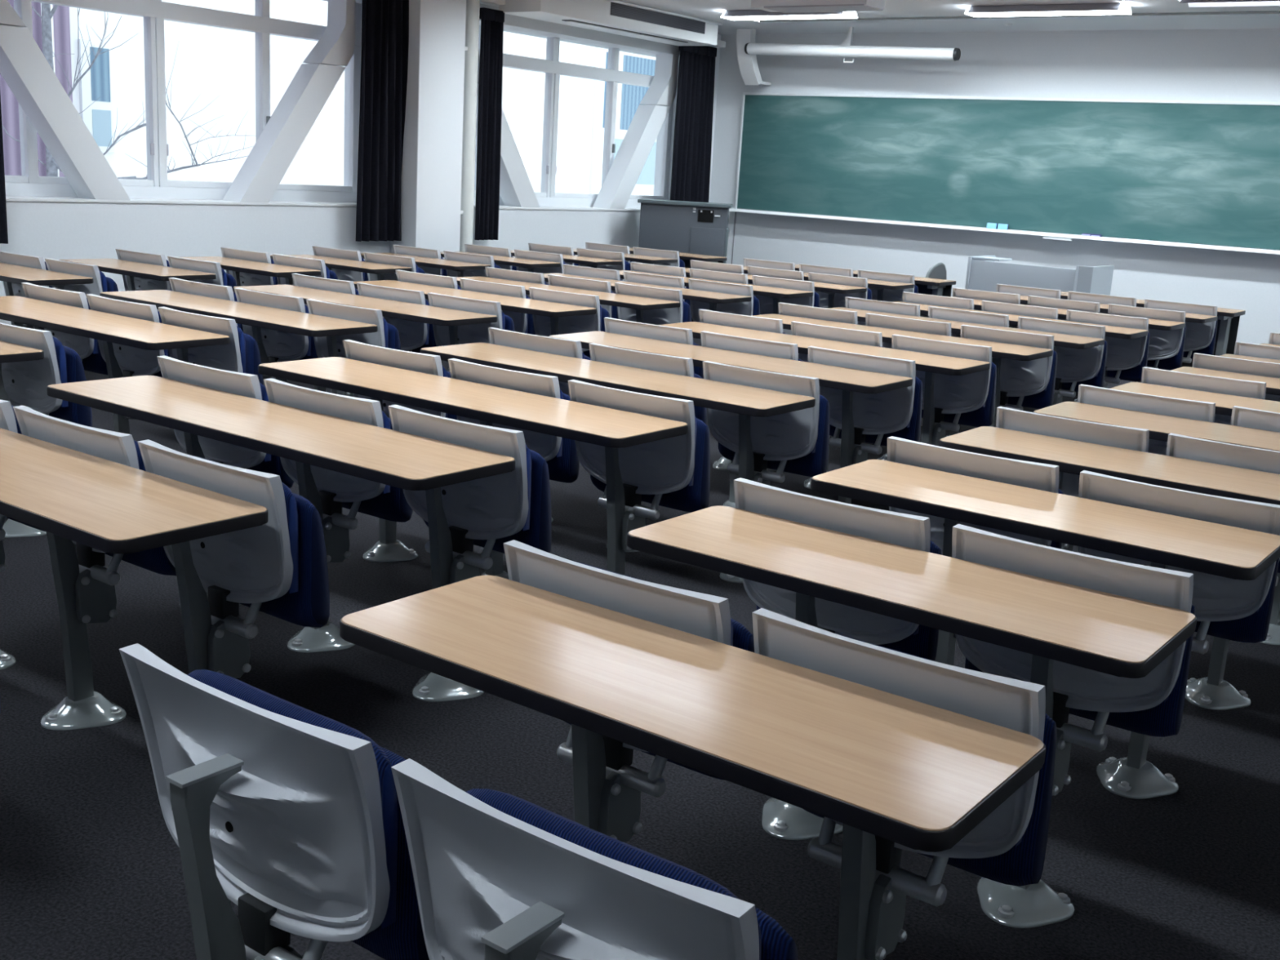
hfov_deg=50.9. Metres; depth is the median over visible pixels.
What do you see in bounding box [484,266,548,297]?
chair
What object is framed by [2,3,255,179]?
bare tree
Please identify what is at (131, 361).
chair
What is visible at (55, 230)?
wall
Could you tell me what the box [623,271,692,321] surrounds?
chair
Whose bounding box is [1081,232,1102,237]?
box
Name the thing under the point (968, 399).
chair
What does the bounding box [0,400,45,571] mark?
chair
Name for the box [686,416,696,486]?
backrest
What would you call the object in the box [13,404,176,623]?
chair
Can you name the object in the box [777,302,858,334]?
chair
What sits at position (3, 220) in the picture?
curtain
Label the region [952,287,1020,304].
chair
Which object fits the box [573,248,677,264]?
desk
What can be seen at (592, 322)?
chair
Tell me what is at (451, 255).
chair
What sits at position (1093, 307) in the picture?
chair
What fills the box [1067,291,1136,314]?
chair
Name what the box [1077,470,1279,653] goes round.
chair
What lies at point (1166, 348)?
chair
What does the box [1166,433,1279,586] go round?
chair
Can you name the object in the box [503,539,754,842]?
chair
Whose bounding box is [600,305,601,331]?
cushion
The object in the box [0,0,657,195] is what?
window
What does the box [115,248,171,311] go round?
chair
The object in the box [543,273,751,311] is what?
desk
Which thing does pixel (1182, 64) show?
wall
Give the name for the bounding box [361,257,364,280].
cushion
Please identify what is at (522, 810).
cushion
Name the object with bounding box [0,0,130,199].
brace
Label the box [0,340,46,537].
desk
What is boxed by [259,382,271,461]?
cushion
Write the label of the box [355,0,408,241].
curtain
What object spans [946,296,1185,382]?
desk
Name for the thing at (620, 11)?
grille
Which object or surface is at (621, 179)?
brace
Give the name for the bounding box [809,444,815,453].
cushion
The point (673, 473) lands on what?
chair
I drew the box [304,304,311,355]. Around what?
cushion
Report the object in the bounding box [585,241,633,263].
chair
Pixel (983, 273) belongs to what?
desk
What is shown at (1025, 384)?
chair
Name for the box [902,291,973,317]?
chair
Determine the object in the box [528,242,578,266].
chair
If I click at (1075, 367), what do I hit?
chair
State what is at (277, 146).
brace
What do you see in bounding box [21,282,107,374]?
chair
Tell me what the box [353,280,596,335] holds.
desk
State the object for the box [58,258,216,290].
desk
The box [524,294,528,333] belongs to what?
cushion
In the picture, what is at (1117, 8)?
ceiling light
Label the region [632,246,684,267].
chair
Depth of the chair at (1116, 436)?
4.24 m
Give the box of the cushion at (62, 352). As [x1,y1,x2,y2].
[52,336,68,407]
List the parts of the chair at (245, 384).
backrest, seat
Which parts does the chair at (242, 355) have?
backrest, seat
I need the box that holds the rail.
[480,0,725,48]
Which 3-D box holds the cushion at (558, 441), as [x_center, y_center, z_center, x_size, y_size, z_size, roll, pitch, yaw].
[-0.439,-0.242,4.663,0.422,0.257,0.064,13,16,35]
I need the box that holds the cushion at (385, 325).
[382,317,388,347]
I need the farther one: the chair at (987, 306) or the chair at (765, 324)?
the chair at (987, 306)
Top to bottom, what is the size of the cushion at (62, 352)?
0.257 m
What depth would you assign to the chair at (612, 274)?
9.25 m
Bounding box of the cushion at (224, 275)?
[221,267,226,285]
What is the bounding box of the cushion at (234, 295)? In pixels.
[233,293,240,328]
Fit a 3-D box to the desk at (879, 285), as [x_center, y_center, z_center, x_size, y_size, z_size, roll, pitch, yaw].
[1.381,-1.287,10.806,1.617,0.720,0.490,13,16,35]
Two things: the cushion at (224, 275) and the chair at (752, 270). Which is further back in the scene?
the chair at (752, 270)
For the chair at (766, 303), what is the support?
attached to the desk at (775, 293)
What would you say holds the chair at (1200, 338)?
attached to the desk at (1191, 317)
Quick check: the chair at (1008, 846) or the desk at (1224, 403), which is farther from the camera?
the desk at (1224, 403)
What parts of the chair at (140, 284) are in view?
backrest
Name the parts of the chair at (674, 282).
backrest, seat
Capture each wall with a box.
[0,4,639,324]
[322,0,720,62]
[653,57,719,202]
[709,28,1279,344]
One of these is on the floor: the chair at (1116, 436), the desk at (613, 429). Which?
the desk at (613, 429)
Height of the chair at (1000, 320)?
0.534 m
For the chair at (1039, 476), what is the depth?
3.61 m
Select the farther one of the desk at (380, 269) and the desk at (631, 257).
the desk at (631, 257)
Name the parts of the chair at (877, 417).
seat arm, bracket plate, backrest, seat, seat arm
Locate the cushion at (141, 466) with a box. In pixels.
[66,420,146,471]
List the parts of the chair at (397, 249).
seat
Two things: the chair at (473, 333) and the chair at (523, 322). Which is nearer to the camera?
the chair at (473, 333)
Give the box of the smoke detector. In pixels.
[1004,22,1013,26]
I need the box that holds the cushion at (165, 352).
[157,311,168,356]
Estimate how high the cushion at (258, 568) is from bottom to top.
0.257 m
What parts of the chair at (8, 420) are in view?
bracket plate, seat arm, backrest, seat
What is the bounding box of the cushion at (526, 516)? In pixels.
[520,444,531,530]
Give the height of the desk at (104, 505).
0.720 m
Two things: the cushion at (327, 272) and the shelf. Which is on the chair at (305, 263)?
the cushion at (327, 272)
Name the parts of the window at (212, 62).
pane, pane, pane, pane, pane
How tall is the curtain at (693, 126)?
1.964 m
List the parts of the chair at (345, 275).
seat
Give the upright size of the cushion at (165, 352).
0.257 m
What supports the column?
attached to the wall at (55, 230)
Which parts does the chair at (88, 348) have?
backrest, seat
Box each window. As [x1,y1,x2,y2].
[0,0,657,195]
[4,0,361,202]
[474,25,673,208]
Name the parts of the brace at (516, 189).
knee plate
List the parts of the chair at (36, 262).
backrest, bracket plate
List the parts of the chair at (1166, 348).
seat arm, seat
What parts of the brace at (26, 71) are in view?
knee plate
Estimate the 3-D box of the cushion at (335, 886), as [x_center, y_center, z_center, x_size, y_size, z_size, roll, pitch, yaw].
[-0.490,0.415,1.828,0.422,0.257,0.064,13,16,35]
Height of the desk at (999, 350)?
0.720 m
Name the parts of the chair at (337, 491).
backrest, bracket plate, seat arm, seat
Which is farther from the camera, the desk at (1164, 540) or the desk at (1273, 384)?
the desk at (1273, 384)
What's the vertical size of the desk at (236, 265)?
0.720 m
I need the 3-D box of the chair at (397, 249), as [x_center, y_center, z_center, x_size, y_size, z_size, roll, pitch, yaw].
[-1.671,-1.526,10.362,0.481,0.534,0.232,13,16,35]
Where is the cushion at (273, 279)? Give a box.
[270,257,275,284]
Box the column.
[390,0,466,258]
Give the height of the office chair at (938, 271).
0.826 m
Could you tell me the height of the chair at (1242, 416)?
0.534 m
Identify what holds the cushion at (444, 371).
on the chair at (431, 364)
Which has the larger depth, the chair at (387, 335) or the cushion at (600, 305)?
the cushion at (600, 305)
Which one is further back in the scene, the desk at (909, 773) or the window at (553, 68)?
the window at (553, 68)
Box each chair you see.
[0,250,52,328]
[0,322,92,426]
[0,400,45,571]
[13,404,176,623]
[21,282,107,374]
[44,257,118,297]
[86,293,169,419]
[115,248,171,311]
[119,643,429,959]
[137,439,329,678]
[156,355,293,488]
[157,306,263,385]
[167,255,236,293]
[168,277,243,332]
[220,247,278,286]
[234,287,318,382]
[263,377,413,562]
[271,253,337,285]
[291,273,359,305]
[306,298,400,396]
[311,245,368,291]
[342,339,457,419]
[356,282,436,353]
[363,252,425,280]
[388,404,551,584]
[391,758,797,959]
[392,244,447,275]
[395,270,461,303]
[427,292,515,372]
[443,250,501,277]
[448,358,578,483]
[459,278,535,334]
[464,244,516,271]
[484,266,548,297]
[488,327,591,395]
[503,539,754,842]
[513,248,567,284]
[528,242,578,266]
[528,287,609,358]
[547,274,618,319]
[562,264,622,293]
[568,379,710,551]
[576,248,631,280]
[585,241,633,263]
[589,342,706,424]
[604,317,703,378]
[614,282,691,324]
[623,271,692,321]
[630,262,688,288]
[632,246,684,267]
[688,278,759,322]
[689,268,748,284]
[690,259,743,274]
[698,309,786,333]
[700,330,803,361]
[702,360,829,485]
[733,477,942,661]
[743,257,795,274]
[747,266,804,284]
[751,275,819,315]
[751,608,1056,959]
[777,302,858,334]
[791,320,884,362]
[799,263,853,280]
[808,272,871,308]
[808,346,922,465]
[844,296,919,325]
[857,269,918,302]
[865,312,951,348]
[887,435,1064,638]
[892,333,996,446]
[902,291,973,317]
[925,262,946,279]
[928,306,1008,337]
[951,524,1195,795]
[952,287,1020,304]
[960,324,1057,410]
[981,300,1057,328]
[995,284,1060,305]
[995,406,1149,551]
[1017,316,1107,405]
[1027,295,1099,320]
[1066,309,1150,388]
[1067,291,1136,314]
[1077,384,1215,455]
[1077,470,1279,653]
[1107,303,1186,382]
[1141,366,1266,425]
[1143,298,1217,363]
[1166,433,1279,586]
[1191,352,1279,401]
[1231,405,1279,432]
[1234,341,1279,359]
[1268,332,1279,345]
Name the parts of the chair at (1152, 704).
bracket plate, backrest, seat, seat arm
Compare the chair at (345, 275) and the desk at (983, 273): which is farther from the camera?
the desk at (983, 273)
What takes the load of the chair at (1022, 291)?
attached to the desk at (1191, 317)
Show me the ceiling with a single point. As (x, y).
(708, 10)
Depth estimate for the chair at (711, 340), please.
5.81 m
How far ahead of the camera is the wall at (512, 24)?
12.73 m
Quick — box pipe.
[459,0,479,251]
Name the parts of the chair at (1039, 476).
backrest, seat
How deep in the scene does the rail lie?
11.42 m
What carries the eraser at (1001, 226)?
on the chalkboard
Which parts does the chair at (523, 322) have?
seat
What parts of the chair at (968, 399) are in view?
bracket plate, backrest, seat arm, seat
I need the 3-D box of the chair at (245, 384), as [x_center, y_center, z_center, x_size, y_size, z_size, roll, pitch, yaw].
[-1.342,-0.116,4.386,0.481,0.534,0.232,13,16,35]
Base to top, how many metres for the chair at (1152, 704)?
0.534 m
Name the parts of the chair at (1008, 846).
seat arm, bracket plate, backrest, seat, seat arm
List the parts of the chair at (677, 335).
backrest, seat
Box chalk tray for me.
[728,207,1279,254]
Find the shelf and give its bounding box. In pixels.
[972,256,1011,261]
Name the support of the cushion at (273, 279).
on the chair at (246, 279)
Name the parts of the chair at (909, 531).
seat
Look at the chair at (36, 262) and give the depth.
7.75 m
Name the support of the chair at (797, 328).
attached to the desk at (931, 364)
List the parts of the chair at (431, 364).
seat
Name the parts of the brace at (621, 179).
knee plate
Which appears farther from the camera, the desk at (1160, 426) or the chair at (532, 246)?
the chair at (532, 246)
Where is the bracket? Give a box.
[736,28,770,85]
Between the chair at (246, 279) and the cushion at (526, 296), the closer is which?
the cushion at (526, 296)
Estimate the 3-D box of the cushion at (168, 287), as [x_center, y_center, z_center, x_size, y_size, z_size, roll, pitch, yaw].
[-3.082,-1.280,8.456,0.422,0.257,0.064,13,16,35]
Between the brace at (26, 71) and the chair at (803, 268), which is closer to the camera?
the brace at (26, 71)
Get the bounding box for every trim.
[5,195,356,206]
[473,204,640,211]
[731,212,735,264]
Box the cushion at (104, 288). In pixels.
[98,270,107,292]
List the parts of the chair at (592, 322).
seat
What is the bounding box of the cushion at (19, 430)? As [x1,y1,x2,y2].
[11,405,22,434]
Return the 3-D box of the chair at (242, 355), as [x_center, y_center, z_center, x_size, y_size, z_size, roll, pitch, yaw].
[-1.797,-0.441,5.667,0.481,0.534,0.232,13,16,35]
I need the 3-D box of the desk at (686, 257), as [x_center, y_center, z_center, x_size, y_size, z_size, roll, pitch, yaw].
[0.241,-1.749,12.504,1.111,0.720,0.376,13,16,35]
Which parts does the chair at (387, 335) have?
backrest, bracket plate, seat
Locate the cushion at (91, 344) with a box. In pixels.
[86,297,97,354]
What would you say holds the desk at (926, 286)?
on the floor
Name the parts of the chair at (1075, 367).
bracket plate, seat arm, seat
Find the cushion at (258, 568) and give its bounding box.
[192,455,297,593]
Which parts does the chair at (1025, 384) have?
seat arm, seat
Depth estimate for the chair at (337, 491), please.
4.01 m
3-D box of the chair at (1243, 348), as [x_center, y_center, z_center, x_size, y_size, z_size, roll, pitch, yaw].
[3.268,-0.416,6.850,0.481,0.534,0.232,13,16,35]
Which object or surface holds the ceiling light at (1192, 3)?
attached to the ceiling
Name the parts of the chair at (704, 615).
seat arm, backrest, bracket plate, seat arm, seat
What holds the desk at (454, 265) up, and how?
on the floor
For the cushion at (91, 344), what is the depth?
6.12 m
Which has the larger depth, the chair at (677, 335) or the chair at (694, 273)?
the chair at (694, 273)
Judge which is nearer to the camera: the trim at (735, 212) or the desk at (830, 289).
the desk at (830, 289)
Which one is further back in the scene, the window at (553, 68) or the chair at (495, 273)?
the window at (553, 68)
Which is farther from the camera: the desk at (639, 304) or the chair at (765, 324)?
the desk at (639, 304)
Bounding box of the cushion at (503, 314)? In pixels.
[501,310,505,329]
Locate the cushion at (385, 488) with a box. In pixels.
[382,410,390,493]
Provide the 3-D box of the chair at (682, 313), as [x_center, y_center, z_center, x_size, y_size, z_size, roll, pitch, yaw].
[0.081,-0.909,8.160,0.481,0.534,0.232,13,16,35]
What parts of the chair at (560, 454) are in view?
seat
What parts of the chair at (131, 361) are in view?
backrest, seat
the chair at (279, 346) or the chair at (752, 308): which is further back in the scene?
the chair at (752, 308)
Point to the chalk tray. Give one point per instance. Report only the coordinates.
(1047, 232)
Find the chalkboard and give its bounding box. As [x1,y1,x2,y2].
[728,92,1279,254]
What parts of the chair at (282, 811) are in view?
cap plate, post, bracket plate, seat arm, seat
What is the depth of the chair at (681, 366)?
5.19 m
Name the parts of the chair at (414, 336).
seat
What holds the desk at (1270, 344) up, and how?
on the floor
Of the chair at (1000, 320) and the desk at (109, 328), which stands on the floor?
the desk at (109, 328)
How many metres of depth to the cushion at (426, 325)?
7.07 m
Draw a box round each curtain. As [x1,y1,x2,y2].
[0,93,8,244]
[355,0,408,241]
[475,7,504,239]
[670,45,716,202]
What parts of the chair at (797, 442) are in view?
seat arm, bracket plate, seat, seat arm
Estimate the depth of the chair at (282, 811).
1.75 m
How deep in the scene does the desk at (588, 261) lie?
10.91 m
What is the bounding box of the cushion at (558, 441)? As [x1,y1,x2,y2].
[555,389,563,457]
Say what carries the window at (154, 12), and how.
in the wall at (55, 230)
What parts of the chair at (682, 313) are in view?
seat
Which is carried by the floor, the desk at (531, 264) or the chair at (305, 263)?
the desk at (531, 264)
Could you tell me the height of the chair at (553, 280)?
0.534 m
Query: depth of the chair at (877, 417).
5.55 m
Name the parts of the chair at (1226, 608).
seat arm, seat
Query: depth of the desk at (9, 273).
7.25 m
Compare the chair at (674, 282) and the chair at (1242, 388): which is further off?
the chair at (674, 282)
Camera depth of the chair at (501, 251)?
10.83 m
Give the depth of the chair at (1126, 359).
8.02 m
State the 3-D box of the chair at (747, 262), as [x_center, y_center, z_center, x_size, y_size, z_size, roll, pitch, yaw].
[1.102,-1.571,11.261,0.481,0.534,0.232,13,16,35]
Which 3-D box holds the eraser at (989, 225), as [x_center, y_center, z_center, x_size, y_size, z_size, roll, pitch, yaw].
[3.369,-2.426,12.865,0.094,0.066,0.045,13,16,35]
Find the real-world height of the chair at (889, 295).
0.534 m
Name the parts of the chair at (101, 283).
seat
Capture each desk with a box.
[0,262,93,326]
[0,296,230,434]
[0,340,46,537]
[0,427,268,729]
[46,375,515,702]
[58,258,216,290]
[99,289,377,395]
[180,256,320,286]
[233,284,497,391]
[257,356,688,579]
[270,254,411,280]
[339,575,1045,959]
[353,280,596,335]
[360,253,490,288]
[420,342,815,582]
[440,251,560,272]
[456,276,679,323]
[511,249,622,267]
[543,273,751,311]
[548,331,912,507]
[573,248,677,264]
[618,270,813,314]
[626,506,1196,928]
[629,248,727,277]
[658,321,990,488]
[684,267,866,307]
[743,266,914,301]
[752,314,1053,461]
[795,264,955,297]
[810,459,1279,799]
[828,306,1104,436]
[894,301,1148,338]
[938,426,1279,710]
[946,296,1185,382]
[964,255,1114,295]
[1019,295,1217,402]
[1033,401,1279,644]
[1060,291,1245,367]
[1110,382,1279,416]
[1171,366,1279,395]
[1220,354,1279,363]
[1258,343,1279,346]
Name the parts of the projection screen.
pull handle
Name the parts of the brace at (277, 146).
knee plate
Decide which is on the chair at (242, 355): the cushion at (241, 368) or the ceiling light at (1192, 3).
the cushion at (241, 368)
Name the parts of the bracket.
wall plate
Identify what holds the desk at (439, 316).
on the floor
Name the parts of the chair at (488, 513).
backrest, bracket plate, seat, seat arm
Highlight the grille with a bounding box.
[610,1,705,34]
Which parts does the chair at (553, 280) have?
seat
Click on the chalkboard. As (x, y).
(1191, 174)
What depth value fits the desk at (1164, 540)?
3.27 m
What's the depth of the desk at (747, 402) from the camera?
4.92 m
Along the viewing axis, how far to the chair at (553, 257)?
10.53 m
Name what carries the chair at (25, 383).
attached to the desk at (9, 352)
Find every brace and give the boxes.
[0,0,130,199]
[222,0,355,202]
[475,52,539,207]
[592,53,679,208]
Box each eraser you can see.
[986,222,997,229]
[997,223,1008,230]
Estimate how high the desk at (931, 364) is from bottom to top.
0.720 m
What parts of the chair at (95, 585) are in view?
backrest, bracket plate, seat arm, seat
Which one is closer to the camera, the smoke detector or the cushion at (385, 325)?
the cushion at (385, 325)
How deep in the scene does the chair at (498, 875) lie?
1.44 m
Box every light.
[720,9,857,20]
[760,10,1279,22]
[964,2,1131,17]
[1179,0,1279,7]
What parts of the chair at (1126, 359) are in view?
bracket plate, seat arm, seat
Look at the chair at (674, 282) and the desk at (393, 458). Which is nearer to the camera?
the desk at (393, 458)
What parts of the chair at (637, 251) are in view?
seat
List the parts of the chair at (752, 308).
seat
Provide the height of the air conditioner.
0.227 m
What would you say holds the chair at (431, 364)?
attached to the desk at (613, 429)
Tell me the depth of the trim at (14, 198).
9.48 m
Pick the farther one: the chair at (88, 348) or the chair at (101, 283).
the chair at (101, 283)
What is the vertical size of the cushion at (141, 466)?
0.257 m
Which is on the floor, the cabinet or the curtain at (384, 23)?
the cabinet
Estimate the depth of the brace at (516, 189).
12.20 m
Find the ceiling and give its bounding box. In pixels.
[616,0,1279,34]
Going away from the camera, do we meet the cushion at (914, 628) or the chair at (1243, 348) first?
the cushion at (914, 628)
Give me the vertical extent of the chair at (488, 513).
0.534 m
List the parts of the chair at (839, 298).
seat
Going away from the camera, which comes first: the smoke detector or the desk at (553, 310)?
the desk at (553, 310)
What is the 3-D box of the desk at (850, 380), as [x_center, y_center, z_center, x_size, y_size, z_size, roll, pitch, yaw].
[0.353,-0.182,5.795,1.617,0.720,0.490,13,16,35]
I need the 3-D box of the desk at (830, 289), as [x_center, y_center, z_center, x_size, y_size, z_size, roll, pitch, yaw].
[0.911,-1.170,10.183,1.617,0.720,0.490,13,16,35]
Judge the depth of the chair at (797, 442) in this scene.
4.93 m
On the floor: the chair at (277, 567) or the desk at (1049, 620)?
the desk at (1049, 620)
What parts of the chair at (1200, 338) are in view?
seat arm, seat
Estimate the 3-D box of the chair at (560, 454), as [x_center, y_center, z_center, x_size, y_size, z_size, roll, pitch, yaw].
[-0.437,-0.135,4.700,0.481,0.534,0.232,13,16,35]
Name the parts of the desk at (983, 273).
panel, panel, panel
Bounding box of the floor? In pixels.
[0,337,1279,959]
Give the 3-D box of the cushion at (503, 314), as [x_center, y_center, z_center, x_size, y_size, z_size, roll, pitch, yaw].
[-0.860,-0.781,6.876,0.422,0.257,0.064,13,16,35]
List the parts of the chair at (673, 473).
seat arm, backrest, bracket plate, seat, seat arm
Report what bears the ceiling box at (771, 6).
attached to the ceiling
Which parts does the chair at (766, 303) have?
seat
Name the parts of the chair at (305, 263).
seat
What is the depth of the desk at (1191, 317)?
9.04 m
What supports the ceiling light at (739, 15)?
attached to the ceiling
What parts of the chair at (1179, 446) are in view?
seat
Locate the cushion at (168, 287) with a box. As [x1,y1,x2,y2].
[165,259,171,290]
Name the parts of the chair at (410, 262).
seat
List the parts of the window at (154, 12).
finger pull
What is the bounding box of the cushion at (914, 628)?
[911,625,919,635]
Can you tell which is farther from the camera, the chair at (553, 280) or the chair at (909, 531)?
the chair at (553, 280)
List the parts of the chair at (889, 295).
seat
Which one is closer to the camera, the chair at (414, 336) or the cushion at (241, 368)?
the cushion at (241, 368)
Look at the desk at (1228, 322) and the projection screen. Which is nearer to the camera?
the desk at (1228, 322)
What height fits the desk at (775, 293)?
0.720 m
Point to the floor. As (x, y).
(91, 868)
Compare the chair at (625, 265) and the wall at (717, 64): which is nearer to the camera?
the chair at (625, 265)
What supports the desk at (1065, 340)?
on the floor
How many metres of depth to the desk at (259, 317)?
6.18 m
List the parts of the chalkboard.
tray drawer pull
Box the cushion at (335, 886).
[186,669,397,929]
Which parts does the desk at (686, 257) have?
modesty panel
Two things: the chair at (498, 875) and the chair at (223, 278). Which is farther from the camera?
the chair at (223, 278)
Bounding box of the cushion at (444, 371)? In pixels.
[441,364,447,417]
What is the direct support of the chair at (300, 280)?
attached to the desk at (439, 316)
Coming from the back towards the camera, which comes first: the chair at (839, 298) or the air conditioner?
the air conditioner
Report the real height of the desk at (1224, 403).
0.720 m
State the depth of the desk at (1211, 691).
3.97 m
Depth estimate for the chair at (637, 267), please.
9.88 m
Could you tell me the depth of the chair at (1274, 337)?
7.47 m
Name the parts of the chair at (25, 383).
backrest, seat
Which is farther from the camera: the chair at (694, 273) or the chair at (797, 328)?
the chair at (694, 273)
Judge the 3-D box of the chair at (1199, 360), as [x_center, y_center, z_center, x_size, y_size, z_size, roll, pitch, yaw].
[2.799,-0.299,6.227,0.481,0.534,0.232,13,16,35]
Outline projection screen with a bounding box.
[744,26,960,62]
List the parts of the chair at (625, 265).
seat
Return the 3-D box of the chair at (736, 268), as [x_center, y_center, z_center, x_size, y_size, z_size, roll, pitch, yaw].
[0.632,-1.453,10.638,0.481,0.534,0.232,13,16,35]
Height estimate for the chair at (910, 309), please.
0.534 m
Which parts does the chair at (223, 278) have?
backrest, seat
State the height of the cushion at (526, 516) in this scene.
0.257 m
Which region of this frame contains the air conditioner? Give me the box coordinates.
[498,0,722,45]
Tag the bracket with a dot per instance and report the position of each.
(748, 64)
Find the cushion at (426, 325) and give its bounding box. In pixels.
[424,298,429,344]
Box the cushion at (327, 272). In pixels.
[325,266,329,278]
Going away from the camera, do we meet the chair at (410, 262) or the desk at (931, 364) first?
the desk at (931, 364)
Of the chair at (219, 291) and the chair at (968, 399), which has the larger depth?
the chair at (219, 291)
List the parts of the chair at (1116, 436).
bracket plate, backrest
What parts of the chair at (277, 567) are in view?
backrest, bracket plate, seat arm, seat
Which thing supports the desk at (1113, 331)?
on the floor
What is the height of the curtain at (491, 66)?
1.929 m
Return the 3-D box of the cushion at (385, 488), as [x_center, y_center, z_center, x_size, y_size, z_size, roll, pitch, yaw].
[-0.908,-0.124,4.040,0.422,0.257,0.064,13,16,35]
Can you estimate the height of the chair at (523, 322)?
0.534 m
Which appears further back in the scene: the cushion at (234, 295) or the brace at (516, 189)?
the brace at (516, 189)
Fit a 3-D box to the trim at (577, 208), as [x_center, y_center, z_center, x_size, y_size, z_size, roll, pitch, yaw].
[-0.715,-2.637,13.045,0.262,0.020,3.780,13,16,35]
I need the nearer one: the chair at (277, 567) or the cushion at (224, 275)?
the chair at (277, 567)
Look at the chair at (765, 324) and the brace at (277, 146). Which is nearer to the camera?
the chair at (765, 324)
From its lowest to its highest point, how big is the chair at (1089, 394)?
0.534 m
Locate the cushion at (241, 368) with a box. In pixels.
[236,325,245,373]
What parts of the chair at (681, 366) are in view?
backrest, seat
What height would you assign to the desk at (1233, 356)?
0.720 m
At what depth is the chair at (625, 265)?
11.15 m
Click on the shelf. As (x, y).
(974, 258)
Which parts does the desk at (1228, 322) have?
modesty panel, leg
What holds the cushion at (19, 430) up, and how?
on the chair at (8, 420)
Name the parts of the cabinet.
door, panel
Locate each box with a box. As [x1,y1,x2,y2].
[751,0,885,13]
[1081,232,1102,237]
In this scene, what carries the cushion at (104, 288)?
on the chair at (101, 283)
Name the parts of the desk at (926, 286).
modesty panel, leg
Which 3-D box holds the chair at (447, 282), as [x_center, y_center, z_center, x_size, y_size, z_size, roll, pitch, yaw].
[-1.246,-0.985,8.146,0.481,0.534,0.232,13,16,35]
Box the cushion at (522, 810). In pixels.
[466,788,760,959]
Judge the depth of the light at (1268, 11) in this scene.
11.48 m
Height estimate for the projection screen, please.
0.331 m
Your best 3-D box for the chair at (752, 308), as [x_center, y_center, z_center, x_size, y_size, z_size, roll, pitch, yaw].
[0.550,-1.027,8.783,0.481,0.534,0.232,13,16,35]
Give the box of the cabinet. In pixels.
[637,198,732,321]
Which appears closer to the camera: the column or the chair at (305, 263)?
the chair at (305, 263)
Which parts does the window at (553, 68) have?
finger pull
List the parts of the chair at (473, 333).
backrest, seat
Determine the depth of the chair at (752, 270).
10.20 m
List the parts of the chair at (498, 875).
post, cap plate, seat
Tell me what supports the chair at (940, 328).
attached to the desk at (999, 350)
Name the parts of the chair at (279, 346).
backrest, bracket plate, seat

